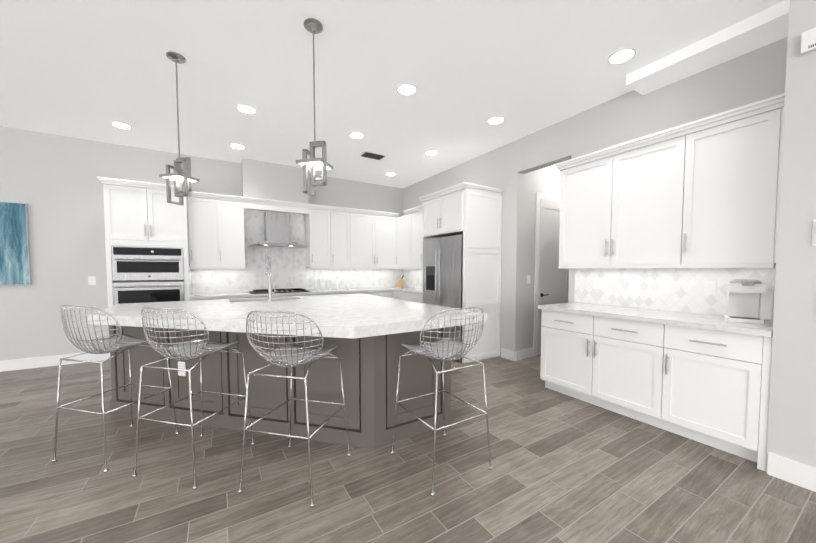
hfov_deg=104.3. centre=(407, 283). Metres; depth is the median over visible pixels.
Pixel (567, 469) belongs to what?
floor
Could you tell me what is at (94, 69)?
ceiling
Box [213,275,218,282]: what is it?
switch plate
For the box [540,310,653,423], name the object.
base cabinet
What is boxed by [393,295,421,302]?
base cabinet
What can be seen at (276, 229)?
range hood
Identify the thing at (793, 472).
baseboard
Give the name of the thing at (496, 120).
recessed light
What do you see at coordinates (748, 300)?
coffee maker
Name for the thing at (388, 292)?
countertop
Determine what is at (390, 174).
recessed light
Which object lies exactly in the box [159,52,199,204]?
pendant light
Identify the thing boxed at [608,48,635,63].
recessed light
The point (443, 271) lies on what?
refrigerator
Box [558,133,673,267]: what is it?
upper cabinet
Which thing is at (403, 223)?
upper cabinet
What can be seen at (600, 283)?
electrical outlet plate
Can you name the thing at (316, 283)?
canister
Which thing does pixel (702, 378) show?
base cabinet
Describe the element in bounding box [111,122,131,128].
recessed light
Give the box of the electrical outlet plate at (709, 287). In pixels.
[704,281,716,294]
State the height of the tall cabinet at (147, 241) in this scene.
2.475 m
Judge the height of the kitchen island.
0.865 m
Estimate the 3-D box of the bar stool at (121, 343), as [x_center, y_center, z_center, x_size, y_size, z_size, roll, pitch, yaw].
[-2.128,0.667,2.323,0.516,1.079,0.519,1,3,14]
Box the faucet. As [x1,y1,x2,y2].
[265,248,275,301]
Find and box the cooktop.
[249,288,308,294]
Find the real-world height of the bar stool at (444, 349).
1.079 m
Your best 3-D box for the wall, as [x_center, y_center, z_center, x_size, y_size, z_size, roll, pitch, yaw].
[-0.947,-0.254,0.175,13.580,3.110,11.280,-2,3,-31]
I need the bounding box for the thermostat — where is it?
[812,219,815,245]
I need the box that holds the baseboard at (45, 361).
[0,351,109,371]
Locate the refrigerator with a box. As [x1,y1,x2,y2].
[423,234,462,360]
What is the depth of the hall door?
4.83 m
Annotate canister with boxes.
[314,278,319,289]
[326,280,330,289]
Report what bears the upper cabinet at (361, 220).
attached to the wall
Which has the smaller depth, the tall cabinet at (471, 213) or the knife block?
the tall cabinet at (471, 213)
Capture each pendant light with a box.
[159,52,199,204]
[296,18,332,195]
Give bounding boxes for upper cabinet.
[188,195,223,266]
[220,195,244,266]
[304,207,335,266]
[336,207,355,266]
[352,211,371,266]
[372,211,395,266]
[396,211,411,266]
[412,207,421,266]
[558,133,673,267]
[670,101,784,264]
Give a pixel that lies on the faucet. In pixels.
(268, 271)
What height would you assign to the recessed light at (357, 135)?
0.009 m
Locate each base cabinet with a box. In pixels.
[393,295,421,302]
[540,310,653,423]
[650,322,771,470]
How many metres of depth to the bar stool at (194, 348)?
2.00 m
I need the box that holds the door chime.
[801,27,815,54]
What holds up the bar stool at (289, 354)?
on the floor
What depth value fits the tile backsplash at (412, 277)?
6.79 m
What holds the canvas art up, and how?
attached to the wall
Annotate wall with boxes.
[0,0,815,472]
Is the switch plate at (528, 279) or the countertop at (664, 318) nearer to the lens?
the countertop at (664, 318)
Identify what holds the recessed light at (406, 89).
in the ceiling
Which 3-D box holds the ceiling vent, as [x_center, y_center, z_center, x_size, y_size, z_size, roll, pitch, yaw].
[-0.556,-2.018,5.019,0.380,0.016,0.240,-2,3,-31]
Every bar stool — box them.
[52,305,178,472]
[132,307,254,489]
[238,310,350,507]
[390,307,492,495]
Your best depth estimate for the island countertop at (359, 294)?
3.71 m
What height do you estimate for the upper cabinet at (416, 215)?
1.080 m
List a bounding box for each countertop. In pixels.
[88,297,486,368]
[108,293,371,308]
[189,287,421,300]
[538,302,772,337]
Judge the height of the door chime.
0.115 m
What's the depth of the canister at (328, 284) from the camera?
6.04 m
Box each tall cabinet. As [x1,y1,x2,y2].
[97,176,191,306]
[419,182,502,362]
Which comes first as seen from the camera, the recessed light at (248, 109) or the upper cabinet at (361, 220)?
the recessed light at (248, 109)
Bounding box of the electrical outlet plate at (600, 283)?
[593,278,608,289]
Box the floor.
[0,355,815,542]
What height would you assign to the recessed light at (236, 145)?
0.009 m
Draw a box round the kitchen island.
[110,325,454,448]
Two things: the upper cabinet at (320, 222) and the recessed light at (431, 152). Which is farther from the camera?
the upper cabinet at (320, 222)
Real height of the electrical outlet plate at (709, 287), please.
0.120 m
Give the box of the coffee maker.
[724,279,772,323]
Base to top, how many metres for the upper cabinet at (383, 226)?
1.080 m
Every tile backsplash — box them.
[191,209,402,292]
[403,269,421,287]
[574,264,775,319]
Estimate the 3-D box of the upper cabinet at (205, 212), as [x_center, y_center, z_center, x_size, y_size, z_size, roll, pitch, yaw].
[-3.201,-0.805,5.022,0.429,1.080,0.344,-2,3,-31]
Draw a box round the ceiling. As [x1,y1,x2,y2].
[0,0,784,187]
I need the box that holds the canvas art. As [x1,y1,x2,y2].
[0,202,31,284]
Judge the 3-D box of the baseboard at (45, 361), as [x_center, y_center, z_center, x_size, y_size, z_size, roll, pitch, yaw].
[-6.842,1.104,3.070,6.140,0.140,0.016,-2,3,-31]
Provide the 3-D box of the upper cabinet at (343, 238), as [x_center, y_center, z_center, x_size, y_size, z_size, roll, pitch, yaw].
[-1.364,-0.855,6.144,0.495,1.080,0.344,-2,3,-31]
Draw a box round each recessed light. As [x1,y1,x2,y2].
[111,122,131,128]
[230,143,244,148]
[237,104,256,113]
[349,132,363,138]
[385,172,395,175]
[397,83,416,94]
[425,150,437,154]
[488,116,504,123]
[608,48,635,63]
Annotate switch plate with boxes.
[88,276,95,284]
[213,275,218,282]
[527,275,530,283]
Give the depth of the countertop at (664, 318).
2.60 m
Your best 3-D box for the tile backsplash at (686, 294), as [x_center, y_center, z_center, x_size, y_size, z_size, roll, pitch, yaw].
[2.406,0.040,3.037,0.006,0.427,1.665,-2,3,-31]
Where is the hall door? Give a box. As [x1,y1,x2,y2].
[533,192,568,355]
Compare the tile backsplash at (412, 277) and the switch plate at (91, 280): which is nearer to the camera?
the switch plate at (91, 280)
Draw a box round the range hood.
[248,211,307,247]
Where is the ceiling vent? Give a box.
[359,151,386,159]
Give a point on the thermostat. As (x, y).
(814, 234)
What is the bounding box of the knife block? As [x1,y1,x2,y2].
[396,275,403,287]
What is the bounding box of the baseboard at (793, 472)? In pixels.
[767,452,815,491]
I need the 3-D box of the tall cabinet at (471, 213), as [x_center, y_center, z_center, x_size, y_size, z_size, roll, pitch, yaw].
[0.788,-0.148,4.949,0.764,2.475,1.085,-2,3,-31]
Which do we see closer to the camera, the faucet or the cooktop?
the faucet
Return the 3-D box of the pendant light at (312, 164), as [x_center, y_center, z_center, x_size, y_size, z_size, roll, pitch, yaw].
[-0.697,-1.290,2.370,0.205,1.234,0.200,1,3,14]
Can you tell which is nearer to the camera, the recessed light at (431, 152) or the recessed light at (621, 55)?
the recessed light at (621, 55)
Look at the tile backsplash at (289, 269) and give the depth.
5.77 m
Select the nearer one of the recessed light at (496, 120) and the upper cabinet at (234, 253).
the recessed light at (496, 120)
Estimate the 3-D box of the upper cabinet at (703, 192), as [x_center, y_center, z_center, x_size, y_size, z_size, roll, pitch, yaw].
[2.535,-0.692,2.471,0.343,1.080,0.625,-2,3,-31]

